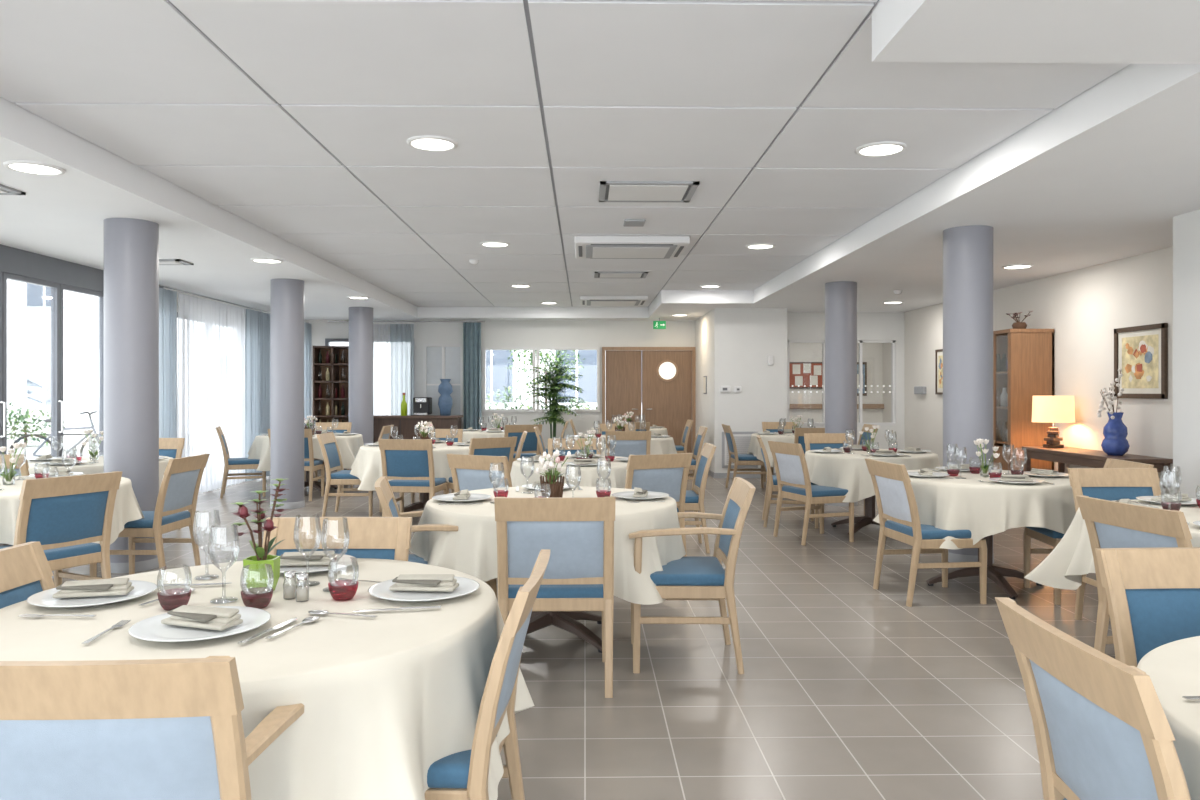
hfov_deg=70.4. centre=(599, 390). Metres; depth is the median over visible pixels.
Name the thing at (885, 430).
wine glass
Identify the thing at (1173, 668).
tablecloth
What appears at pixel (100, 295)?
window
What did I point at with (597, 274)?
ceiling vent
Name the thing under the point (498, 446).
dining chair
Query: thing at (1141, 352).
framed painting
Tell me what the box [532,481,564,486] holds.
folded napkin
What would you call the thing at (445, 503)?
table knife
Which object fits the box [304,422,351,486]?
dining chair
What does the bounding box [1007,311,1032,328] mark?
potted plant
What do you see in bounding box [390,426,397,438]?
wine glass
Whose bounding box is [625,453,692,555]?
dining chair
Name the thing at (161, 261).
ceiling vent
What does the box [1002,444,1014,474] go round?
wine glass
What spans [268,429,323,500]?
dining chair
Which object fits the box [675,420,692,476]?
dining chair
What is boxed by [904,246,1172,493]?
wall
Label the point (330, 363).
shelf
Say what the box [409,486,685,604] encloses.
tablecloth
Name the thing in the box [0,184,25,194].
ceiling vent
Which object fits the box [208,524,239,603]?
wine glass
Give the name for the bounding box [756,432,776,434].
dinner plate
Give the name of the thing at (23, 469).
dining chair
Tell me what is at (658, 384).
door
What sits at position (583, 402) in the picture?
shrub
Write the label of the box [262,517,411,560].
dining chair
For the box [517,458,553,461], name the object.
dinner plate
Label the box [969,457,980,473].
glass
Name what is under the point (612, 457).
glass
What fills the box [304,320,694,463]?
wall
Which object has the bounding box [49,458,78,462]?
folded napkin
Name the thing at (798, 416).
flower arrangement
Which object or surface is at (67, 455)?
glass
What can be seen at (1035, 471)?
folded napkin
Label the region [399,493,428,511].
dining table
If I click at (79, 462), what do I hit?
dinner plate
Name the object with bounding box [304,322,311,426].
curtain
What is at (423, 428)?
flower arrangement
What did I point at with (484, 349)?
window
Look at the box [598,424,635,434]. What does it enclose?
dining chair
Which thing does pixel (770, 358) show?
wall sensor
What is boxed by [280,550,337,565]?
folded napkin
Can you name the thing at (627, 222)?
ceiling speaker
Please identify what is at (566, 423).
dining chair
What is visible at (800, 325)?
wall
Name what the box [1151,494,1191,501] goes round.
folded napkin
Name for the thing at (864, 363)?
framed picture
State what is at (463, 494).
folded napkin
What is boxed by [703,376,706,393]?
notice
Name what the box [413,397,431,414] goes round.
coffee machine
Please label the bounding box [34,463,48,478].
glass
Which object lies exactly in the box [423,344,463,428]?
panelled door
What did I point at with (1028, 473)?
dinner plate
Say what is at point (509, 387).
shrub
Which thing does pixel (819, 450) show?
dinner plate
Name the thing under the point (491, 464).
wine glass
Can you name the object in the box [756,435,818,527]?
dining chair
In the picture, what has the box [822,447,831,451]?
folded napkin
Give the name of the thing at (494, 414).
flower arrangement
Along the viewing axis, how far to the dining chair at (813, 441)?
9.24 m
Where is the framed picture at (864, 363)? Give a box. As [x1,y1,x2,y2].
[857,362,866,395]
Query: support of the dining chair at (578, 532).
on the floor
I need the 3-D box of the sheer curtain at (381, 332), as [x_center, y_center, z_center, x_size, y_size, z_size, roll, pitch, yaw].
[-3.972,0.060,15.295,0.387,2.520,0.054,0,0,-1]
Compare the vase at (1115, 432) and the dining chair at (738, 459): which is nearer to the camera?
the vase at (1115, 432)
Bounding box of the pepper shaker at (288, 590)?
[283,570,295,599]
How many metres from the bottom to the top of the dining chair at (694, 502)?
0.892 m
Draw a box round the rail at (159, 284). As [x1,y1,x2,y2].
[159,284,484,322]
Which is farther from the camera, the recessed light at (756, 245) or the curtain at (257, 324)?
the curtain at (257, 324)
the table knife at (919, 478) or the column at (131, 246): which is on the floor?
the column at (131, 246)
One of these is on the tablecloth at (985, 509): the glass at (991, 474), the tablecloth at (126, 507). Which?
the glass at (991, 474)
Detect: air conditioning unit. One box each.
[574,236,689,258]
[580,296,647,305]
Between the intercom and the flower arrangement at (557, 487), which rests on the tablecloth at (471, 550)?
the flower arrangement at (557, 487)
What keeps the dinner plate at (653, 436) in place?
on the tablecloth at (665, 445)
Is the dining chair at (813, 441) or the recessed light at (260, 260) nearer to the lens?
the recessed light at (260, 260)
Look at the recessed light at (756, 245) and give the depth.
8.61 m
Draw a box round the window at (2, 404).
[0,272,5,453]
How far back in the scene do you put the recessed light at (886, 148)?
5.15 m
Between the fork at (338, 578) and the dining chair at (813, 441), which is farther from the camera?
the dining chair at (813, 441)
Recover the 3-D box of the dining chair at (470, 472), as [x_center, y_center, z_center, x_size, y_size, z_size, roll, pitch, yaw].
[-0.758,0.906,6.363,0.524,0.892,0.603,0,0,29]
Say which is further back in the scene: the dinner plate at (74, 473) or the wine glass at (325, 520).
the dinner plate at (74, 473)
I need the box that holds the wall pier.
[695,308,786,472]
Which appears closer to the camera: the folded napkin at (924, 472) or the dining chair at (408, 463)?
the folded napkin at (924, 472)
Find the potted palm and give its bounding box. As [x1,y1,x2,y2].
[524,350,583,437]
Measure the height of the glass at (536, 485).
0.112 m
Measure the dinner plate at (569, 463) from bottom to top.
0.019 m
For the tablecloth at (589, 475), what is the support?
on the dining table
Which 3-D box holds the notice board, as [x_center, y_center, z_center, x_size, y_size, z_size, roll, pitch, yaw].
[4.289,-0.325,17.642,0.800,0.550,0.068,0,0,-1]
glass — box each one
[0,454,4,489]
[13,448,26,479]
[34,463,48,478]
[42,467,57,477]
[52,436,62,451]
[62,449,75,475]
[66,447,76,457]
[70,449,81,460]
[88,437,99,462]
[157,565,191,610]
[193,510,220,579]
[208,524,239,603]
[240,564,273,608]
[293,514,320,586]
[315,426,321,433]
[321,517,349,591]
[328,557,358,600]
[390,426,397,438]
[446,435,453,445]
[450,425,457,444]
[489,462,504,503]
[493,478,508,496]
[520,456,533,492]
[534,484,550,497]
[552,437,561,462]
[555,447,564,460]
[565,434,574,458]
[565,465,580,496]
[576,449,586,458]
[584,446,592,458]
[595,428,601,436]
[596,437,605,461]
[596,478,610,496]
[597,458,610,489]
[605,448,614,461]
[607,435,615,459]
[843,441,851,451]
[846,431,854,453]
[862,439,869,450]
[870,442,878,452]
[885,430,892,442]
[888,431,896,446]
[888,441,897,451]
[946,444,957,461]
[947,460,959,475]
[954,447,966,478]
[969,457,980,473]
[988,462,1001,477]
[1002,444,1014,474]
[1010,460,1023,474]
[1014,448,1026,466]
[1159,471,1179,509]
[1161,488,1181,510]
[1163,466,1181,508]
[1196,486,1199,507]
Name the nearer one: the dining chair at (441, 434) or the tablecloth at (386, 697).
the tablecloth at (386, 697)
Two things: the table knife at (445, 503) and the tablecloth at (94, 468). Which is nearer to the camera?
the table knife at (445, 503)
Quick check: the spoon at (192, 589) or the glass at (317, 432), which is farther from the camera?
the glass at (317, 432)
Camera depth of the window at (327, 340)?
15.38 m
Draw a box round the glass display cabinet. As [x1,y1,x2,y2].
[993,329,1053,469]
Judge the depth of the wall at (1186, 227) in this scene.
6.12 m
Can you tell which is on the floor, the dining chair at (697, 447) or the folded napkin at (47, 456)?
the dining chair at (697, 447)
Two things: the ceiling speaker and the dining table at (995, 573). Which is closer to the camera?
the dining table at (995, 573)
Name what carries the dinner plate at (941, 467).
on the tablecloth at (985, 509)
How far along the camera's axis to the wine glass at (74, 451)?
5.53 m
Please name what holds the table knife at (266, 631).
on the tablecloth at (386, 697)
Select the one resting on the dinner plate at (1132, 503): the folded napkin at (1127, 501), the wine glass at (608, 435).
the folded napkin at (1127, 501)
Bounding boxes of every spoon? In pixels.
[139,588,195,605]
[265,616,319,638]
[308,610,377,617]
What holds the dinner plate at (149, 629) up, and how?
on the tablecloth at (386, 697)
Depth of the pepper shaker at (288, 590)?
2.42 m
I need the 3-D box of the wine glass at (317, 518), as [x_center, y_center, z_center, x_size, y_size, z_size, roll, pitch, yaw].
[-0.896,0.486,2.605,0.082,0.211,0.082,0,0,-1]
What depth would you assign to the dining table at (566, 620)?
4.57 m
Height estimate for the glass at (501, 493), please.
0.112 m
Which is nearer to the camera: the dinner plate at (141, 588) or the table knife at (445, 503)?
the dinner plate at (141, 588)
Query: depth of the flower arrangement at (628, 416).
13.59 m
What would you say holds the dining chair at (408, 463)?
on the floor
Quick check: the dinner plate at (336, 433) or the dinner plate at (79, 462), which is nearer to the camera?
the dinner plate at (79, 462)
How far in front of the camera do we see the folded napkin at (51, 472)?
5.84 m
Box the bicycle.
[8,411,97,457]
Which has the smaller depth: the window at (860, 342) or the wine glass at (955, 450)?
the wine glass at (955, 450)
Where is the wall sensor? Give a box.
[768,355,772,364]
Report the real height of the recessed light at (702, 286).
0.014 m
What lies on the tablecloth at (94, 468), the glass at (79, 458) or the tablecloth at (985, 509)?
the glass at (79, 458)
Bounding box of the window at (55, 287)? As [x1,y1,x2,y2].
[3,272,63,456]
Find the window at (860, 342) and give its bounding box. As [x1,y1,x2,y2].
[787,340,895,425]
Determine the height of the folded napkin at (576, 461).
0.036 m
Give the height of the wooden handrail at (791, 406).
0.100 m
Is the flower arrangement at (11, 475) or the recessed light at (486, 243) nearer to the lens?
the flower arrangement at (11, 475)
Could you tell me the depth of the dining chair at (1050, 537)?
5.67 m
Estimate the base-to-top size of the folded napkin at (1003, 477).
0.036 m
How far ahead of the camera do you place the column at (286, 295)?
9.73 m
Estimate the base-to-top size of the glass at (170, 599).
0.112 m
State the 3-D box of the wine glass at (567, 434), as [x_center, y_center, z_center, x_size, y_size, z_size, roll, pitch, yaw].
[-0.261,0.486,7.426,0.082,0.211,0.082,0,0,-1]
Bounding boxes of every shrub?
[7,400,67,444]
[486,384,545,408]
[564,399,605,421]
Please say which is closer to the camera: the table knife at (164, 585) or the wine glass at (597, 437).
the table knife at (164, 585)
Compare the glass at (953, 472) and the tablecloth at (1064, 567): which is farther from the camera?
the glass at (953, 472)
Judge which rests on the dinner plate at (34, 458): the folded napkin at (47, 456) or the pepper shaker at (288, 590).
the folded napkin at (47, 456)
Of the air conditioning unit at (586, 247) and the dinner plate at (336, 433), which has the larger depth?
the dinner plate at (336, 433)
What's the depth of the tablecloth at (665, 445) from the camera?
10.46 m
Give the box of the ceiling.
[0,0,1199,320]
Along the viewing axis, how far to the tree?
21.38 m
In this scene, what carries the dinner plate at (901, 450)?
on the tablecloth at (850, 472)
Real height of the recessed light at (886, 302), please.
0.014 m
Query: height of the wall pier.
2.635 m
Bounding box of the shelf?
[313,346,348,468]
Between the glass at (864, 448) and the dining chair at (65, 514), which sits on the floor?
the dining chair at (65, 514)
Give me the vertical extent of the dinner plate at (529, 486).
0.019 m
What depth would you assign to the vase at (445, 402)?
14.84 m
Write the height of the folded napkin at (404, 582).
0.036 m
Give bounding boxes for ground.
[7,434,98,457]
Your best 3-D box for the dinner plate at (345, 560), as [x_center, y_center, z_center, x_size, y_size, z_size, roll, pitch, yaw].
[-0.981,0.584,2.853,0.320,0.019,0.320,0,0,-1]
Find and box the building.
[486,350,605,423]
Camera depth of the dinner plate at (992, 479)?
5.44 m
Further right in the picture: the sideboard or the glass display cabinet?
the glass display cabinet
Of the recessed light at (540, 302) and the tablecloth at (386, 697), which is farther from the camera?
the recessed light at (540, 302)
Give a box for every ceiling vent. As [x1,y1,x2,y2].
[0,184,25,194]
[159,259,193,264]
[594,272,647,277]
[599,181,699,201]
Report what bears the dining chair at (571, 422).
on the floor
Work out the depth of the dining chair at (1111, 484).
5.04 m
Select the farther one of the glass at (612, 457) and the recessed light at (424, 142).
the glass at (612, 457)
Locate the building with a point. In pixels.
(498, 376)
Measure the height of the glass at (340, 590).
0.112 m
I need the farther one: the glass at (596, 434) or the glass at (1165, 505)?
the glass at (596, 434)
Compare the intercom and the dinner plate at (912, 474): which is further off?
the intercom
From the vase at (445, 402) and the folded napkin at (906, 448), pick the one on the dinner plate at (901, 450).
the folded napkin at (906, 448)
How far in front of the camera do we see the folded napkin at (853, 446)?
8.58 m
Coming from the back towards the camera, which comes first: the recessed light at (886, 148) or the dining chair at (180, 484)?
the dining chair at (180, 484)
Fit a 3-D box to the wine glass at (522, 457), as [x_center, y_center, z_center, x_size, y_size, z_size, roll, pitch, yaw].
[-0.423,0.486,4.951,0.082,0.211,0.082,0,0,-1]
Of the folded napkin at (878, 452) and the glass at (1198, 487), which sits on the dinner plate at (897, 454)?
the folded napkin at (878, 452)
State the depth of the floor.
3.98 m
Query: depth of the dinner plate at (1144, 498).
4.50 m
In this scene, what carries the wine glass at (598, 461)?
on the tablecloth at (471, 550)
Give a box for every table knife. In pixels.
[163,583,230,586]
[238,617,296,644]
[353,606,440,611]
[438,503,482,504]
[919,478,953,478]
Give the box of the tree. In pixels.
[505,350,585,401]
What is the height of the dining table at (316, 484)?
0.750 m
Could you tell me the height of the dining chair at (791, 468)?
0.892 m
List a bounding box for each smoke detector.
[469,259,478,264]
[893,290,901,294]
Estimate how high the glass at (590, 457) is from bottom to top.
0.112 m
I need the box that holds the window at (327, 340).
[325,338,348,345]
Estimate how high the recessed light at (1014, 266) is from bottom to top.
0.014 m
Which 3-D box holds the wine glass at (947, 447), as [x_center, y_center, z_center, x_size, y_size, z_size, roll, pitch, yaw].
[2.542,0.486,6.136,0.082,0.211,0.082,0,0,-1]
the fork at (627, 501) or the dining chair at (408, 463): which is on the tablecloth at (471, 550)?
the fork at (627, 501)
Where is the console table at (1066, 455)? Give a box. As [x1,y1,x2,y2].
[1022,446,1172,494]
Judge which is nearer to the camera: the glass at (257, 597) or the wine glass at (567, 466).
the glass at (257, 597)
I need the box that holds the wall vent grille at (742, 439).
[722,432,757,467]
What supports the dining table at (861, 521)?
on the floor
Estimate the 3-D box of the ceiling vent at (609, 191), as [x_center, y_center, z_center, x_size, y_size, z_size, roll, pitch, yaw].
[0.345,-1.466,6.277,0.700,0.018,0.600,0,0,-1]
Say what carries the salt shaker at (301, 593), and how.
on the tablecloth at (386, 697)
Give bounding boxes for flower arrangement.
[0,443,25,484]
[81,429,103,459]
[229,478,289,590]
[304,415,317,434]
[416,421,432,438]
[491,413,503,428]
[535,450,571,497]
[574,430,596,458]
[613,416,627,430]
[622,412,633,421]
[790,415,804,432]
[859,425,879,452]
[974,439,999,476]
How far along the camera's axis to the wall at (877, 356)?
17.68 m
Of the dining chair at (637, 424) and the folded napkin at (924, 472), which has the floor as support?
the dining chair at (637, 424)
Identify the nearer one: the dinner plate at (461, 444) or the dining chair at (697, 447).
the dinner plate at (461, 444)
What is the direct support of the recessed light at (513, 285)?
in the ceiling
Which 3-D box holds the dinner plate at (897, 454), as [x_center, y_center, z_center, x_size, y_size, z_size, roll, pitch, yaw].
[2.613,0.584,7.777,0.320,0.019,0.320,0,0,-1]
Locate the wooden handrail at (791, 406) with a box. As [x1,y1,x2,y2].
[789,404,883,408]
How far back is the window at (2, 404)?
7.49 m
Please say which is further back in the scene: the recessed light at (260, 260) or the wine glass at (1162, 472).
the recessed light at (260, 260)
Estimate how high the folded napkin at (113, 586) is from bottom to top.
0.036 m
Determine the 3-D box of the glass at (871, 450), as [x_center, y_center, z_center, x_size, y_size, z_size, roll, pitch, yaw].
[2.579,0.537,7.987,0.086,0.112,0.086,0,0,-1]
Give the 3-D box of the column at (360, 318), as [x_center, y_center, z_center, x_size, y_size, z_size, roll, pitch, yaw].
[-3.692,0.033,13.137,0.380,2.635,0.380,0,0,-1]
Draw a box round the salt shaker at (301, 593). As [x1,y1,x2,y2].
[295,572,308,601]
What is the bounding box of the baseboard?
[708,470,775,477]
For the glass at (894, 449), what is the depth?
8.16 m
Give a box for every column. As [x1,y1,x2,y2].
[104,218,158,572]
[270,278,304,508]
[349,307,372,444]
[825,281,857,505]
[943,225,993,562]
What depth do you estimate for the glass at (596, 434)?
10.92 m
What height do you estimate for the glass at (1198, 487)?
0.112 m
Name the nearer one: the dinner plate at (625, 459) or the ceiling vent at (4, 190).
the ceiling vent at (4, 190)
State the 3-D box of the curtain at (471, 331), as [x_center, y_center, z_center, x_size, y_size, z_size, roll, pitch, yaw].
[-2.292,0.045,15.262,0.327,2.550,0.097,0,0,-1]
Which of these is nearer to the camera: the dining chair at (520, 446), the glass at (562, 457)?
the glass at (562, 457)
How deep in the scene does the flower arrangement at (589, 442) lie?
7.19 m
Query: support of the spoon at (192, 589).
on the tablecloth at (386, 697)
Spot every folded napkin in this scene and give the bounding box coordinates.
[36,454,52,459]
[41,470,72,474]
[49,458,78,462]
[52,578,133,597]
[161,605,242,630]
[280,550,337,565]
[389,574,458,591]
[453,489,470,499]
[528,455,542,459]
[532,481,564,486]
[573,459,596,463]
[633,487,647,496]
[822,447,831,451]
[847,445,861,447]
[874,450,896,454]
[905,447,921,451]
[918,468,932,475]
[945,464,969,468]
[999,475,1032,480]
[1030,468,1059,475]
[1115,499,1131,503]
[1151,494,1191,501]
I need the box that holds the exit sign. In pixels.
[653,318,665,328]
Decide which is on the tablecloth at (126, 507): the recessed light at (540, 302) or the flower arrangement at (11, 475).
the flower arrangement at (11, 475)
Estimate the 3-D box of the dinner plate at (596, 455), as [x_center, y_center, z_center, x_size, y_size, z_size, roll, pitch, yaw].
[-0.134,0.584,7.619,0.320,0.019,0.320,0,0,-1]
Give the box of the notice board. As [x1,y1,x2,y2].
[789,362,821,388]
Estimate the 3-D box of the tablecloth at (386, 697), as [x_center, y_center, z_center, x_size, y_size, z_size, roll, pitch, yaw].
[-0.969,0.887,2.350,1.507,0.586,1.558,0,0,4]
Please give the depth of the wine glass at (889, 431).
7.99 m
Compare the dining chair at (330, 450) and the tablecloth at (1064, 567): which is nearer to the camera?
the tablecloth at (1064, 567)
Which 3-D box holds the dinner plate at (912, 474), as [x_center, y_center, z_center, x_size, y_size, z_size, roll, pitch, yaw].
[2.256,0.584,5.901,0.320,0.019,0.320,0,0,-1]
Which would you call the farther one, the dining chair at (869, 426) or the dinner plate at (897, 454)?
the dining chair at (869, 426)
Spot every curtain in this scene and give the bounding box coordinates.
[159,288,176,437]
[177,293,244,492]
[245,309,269,480]
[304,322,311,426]
[373,324,389,414]
[390,324,413,414]
[463,322,480,428]
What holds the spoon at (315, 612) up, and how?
on the tablecloth at (386, 697)
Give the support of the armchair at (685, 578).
on the floor
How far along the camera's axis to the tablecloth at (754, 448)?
11.34 m
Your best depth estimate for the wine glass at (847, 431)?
8.08 m
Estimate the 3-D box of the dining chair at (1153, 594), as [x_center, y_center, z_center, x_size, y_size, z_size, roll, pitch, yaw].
[1.721,0.906,2.212,0.524,0.892,0.603,0,0,-1]
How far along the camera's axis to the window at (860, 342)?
13.91 m
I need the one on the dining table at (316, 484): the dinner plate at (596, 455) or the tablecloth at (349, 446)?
the tablecloth at (349, 446)
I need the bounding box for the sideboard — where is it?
[373,415,462,442]
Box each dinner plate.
[27,457,65,460]
[27,580,156,607]
[29,472,82,476]
[41,461,86,465]
[128,606,270,641]
[280,553,356,573]
[336,433,358,434]
[368,576,479,601]
[432,493,491,502]
[456,443,469,445]
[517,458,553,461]
[522,483,574,490]
[565,462,604,465]
[571,454,602,457]
[612,491,668,499]
[616,457,628,461]
[651,435,668,437]
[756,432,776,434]
[810,449,842,452]
[867,453,903,456]
[897,449,929,452]
[908,472,949,477]
[935,466,969,471]
[989,477,1042,484]
[1023,471,1068,477]
[1132,503,1159,508]
[1136,496,1196,505]
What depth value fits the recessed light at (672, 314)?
14.29 m
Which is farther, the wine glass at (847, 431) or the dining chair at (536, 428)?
the dining chair at (536, 428)
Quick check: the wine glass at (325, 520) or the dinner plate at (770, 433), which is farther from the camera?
the dinner plate at (770, 433)
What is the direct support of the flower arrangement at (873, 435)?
on the tablecloth at (850, 472)
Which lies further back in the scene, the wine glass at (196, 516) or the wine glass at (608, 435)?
the wine glass at (608, 435)
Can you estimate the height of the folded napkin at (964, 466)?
0.036 m
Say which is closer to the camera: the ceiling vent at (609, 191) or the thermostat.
the ceiling vent at (609, 191)
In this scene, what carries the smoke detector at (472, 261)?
attached to the ceiling
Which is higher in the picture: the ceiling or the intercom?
the ceiling
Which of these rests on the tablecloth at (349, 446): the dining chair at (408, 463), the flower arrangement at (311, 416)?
the flower arrangement at (311, 416)
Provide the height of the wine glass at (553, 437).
0.211 m
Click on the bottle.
(403, 404)
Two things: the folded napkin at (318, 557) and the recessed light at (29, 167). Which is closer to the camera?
the folded napkin at (318, 557)
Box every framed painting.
[935,349,942,393]
[1114,323,1167,398]
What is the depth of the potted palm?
14.48 m
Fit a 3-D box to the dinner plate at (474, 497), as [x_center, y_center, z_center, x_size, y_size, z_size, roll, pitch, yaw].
[-0.750,0.584,4.615,0.320,0.019,0.320,0,0,-1]
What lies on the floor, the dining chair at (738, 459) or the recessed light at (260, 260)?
the dining chair at (738, 459)
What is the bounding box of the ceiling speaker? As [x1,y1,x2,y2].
[623,219,645,226]
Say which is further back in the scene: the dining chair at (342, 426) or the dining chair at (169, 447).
the dining chair at (342, 426)
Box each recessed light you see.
[3,160,65,175]
[251,258,282,262]
[347,296,369,298]
[407,135,457,151]
[480,241,509,246]
[510,284,530,287]
[540,302,557,303]
[671,314,688,315]
[700,285,720,287]
[745,243,774,248]
[855,141,906,156]
[882,301,903,303]
[1001,264,1033,268]
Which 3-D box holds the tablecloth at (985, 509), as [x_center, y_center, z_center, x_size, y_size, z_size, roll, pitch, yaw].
[2.649,0.797,5.914,1.333,0.404,1.350,0,0,-8]
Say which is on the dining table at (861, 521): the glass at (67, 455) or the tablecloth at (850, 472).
the tablecloth at (850, 472)
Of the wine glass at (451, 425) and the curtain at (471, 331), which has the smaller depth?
the wine glass at (451, 425)
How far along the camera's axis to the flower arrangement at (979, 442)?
5.89 m
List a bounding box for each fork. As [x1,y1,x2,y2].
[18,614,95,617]
[81,620,130,643]
[337,578,379,582]
[627,501,664,502]
[1182,696,1199,699]
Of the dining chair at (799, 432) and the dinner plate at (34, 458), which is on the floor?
the dining chair at (799, 432)
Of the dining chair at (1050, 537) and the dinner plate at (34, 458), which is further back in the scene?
the dinner plate at (34, 458)
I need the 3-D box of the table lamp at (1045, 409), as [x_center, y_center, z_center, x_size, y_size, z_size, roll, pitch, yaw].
[4.792,0.324,8.986,0.430,0.547,0.322,0,0,-1]
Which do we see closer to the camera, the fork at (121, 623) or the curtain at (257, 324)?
the fork at (121, 623)
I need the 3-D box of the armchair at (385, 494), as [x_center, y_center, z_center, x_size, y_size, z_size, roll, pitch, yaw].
[-0.842,0.906,4.398,0.616,0.892,0.580,0,0,-11]
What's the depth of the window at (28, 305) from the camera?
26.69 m
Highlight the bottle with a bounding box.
[401,393,406,415]
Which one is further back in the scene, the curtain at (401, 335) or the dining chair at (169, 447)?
the curtain at (401, 335)
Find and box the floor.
[52,469,1114,799]
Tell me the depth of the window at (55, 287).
8.28 m
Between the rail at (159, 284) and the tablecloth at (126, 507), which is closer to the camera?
the tablecloth at (126, 507)
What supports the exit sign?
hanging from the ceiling
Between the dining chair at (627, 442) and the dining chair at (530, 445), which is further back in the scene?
the dining chair at (530, 445)
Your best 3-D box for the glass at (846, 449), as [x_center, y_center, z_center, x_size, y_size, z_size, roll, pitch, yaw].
[2.395,0.537,8.223,0.086,0.112,0.086,0,0,-1]
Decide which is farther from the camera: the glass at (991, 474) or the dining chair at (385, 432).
the dining chair at (385, 432)
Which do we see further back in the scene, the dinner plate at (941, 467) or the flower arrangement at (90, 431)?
the flower arrangement at (90, 431)
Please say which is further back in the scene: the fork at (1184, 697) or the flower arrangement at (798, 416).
the flower arrangement at (798, 416)
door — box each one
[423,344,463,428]
[602,347,695,459]
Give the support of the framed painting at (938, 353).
attached to the wall at (1084, 307)
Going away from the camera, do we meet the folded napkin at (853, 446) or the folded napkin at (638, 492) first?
the folded napkin at (638, 492)
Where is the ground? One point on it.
(69, 440)
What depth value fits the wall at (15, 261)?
8.19 m
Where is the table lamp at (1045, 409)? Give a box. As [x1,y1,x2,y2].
[1032,396,1074,447]
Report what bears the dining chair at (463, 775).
on the floor
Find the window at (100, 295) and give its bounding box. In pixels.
[60,284,103,456]
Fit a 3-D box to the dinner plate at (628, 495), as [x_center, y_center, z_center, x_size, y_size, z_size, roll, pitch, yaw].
[0.225,0.584,4.717,0.320,0.019,0.320,0,0,-1]
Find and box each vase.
[438,379,452,415]
[1097,368,1129,455]
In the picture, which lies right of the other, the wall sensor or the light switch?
the wall sensor
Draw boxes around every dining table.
[304,471,337,493]
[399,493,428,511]
[526,611,601,652]
[831,495,879,534]
[926,535,1041,598]
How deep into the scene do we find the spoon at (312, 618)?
2.13 m
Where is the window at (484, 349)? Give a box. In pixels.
[482,347,599,411]
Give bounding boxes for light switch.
[735,386,740,391]
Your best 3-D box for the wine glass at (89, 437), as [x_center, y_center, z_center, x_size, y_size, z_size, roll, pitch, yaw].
[-4.195,0.486,7.047,0.082,0.211,0.082,0,0,-1]
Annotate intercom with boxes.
[914,386,925,393]
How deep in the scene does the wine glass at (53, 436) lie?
7.15 m
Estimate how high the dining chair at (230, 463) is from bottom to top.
0.892 m
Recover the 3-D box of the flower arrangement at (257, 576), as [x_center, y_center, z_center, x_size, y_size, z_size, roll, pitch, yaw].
[-1.008,0.427,2.497,0.171,0.333,0.150,0,0,17]
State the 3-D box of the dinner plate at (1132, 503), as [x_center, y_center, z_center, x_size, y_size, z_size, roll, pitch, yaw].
[2.601,0.584,4.242,0.320,0.019,0.320,0,0,-1]
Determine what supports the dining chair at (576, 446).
on the floor
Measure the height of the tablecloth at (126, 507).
0.417 m
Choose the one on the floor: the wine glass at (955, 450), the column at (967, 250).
the column at (967, 250)
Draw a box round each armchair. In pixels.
[0,656,303,799]
[375,476,496,597]
[629,477,755,673]
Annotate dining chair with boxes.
[0,454,29,476]
[0,471,122,587]
[0,541,54,608]
[90,453,209,576]
[159,438,184,528]
[215,426,265,497]
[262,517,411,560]
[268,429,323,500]
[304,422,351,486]
[316,432,381,516]
[341,425,393,492]
[378,439,447,516]
[411,429,462,503]
[425,549,549,799]
[445,436,516,493]
[446,454,511,492]
[494,497,614,697]
[504,424,541,461]
[515,431,526,460]
[534,426,545,455]
[540,421,568,454]
[548,438,601,456]
[569,419,576,434]
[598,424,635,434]
[606,431,650,456]
[615,422,649,430]
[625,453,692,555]
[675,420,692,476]
[677,443,715,552]
[688,426,707,493]
[722,424,765,487]
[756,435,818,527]
[762,422,796,481]
[768,441,853,544]
[794,428,824,453]
[804,433,864,522]
[858,424,877,445]
[865,458,986,606]
[995,597,1190,799]
[1023,458,1153,604]
[1067,468,1160,619]
[1076,495,1191,652]
[1095,547,1199,666]
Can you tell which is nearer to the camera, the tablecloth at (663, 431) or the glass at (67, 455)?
the glass at (67, 455)
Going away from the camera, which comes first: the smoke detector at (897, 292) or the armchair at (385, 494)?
the armchair at (385, 494)
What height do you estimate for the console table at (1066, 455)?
0.750 m
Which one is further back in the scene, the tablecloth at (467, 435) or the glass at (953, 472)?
the tablecloth at (467, 435)
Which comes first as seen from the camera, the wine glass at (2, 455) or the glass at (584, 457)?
the wine glass at (2, 455)
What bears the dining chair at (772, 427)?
on the floor
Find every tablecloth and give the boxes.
[0,476,143,544]
[0,558,533,799]
[27,456,172,489]
[247,433,363,470]
[350,442,468,490]
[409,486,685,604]
[462,429,535,453]
[510,456,626,487]
[568,435,676,455]
[589,428,667,434]
[747,432,794,466]
[805,449,939,501]
[873,469,1075,548]
[1024,499,1199,589]
[1137,636,1199,799]
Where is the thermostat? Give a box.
[720,386,729,391]
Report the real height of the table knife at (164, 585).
0.006 m
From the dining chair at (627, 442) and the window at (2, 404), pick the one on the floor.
the dining chair at (627, 442)
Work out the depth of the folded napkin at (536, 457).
7.12 m
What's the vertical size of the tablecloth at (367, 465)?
0.418 m
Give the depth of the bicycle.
14.06 m
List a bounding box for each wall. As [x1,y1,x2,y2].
[0,244,269,317]
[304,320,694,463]
[787,312,903,449]
[789,343,890,422]
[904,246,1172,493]
[1173,209,1199,498]
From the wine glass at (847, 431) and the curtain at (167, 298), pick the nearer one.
the wine glass at (847, 431)
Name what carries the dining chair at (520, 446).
on the floor
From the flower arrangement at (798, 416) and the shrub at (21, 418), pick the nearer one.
the flower arrangement at (798, 416)
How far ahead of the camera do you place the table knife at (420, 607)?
2.29 m

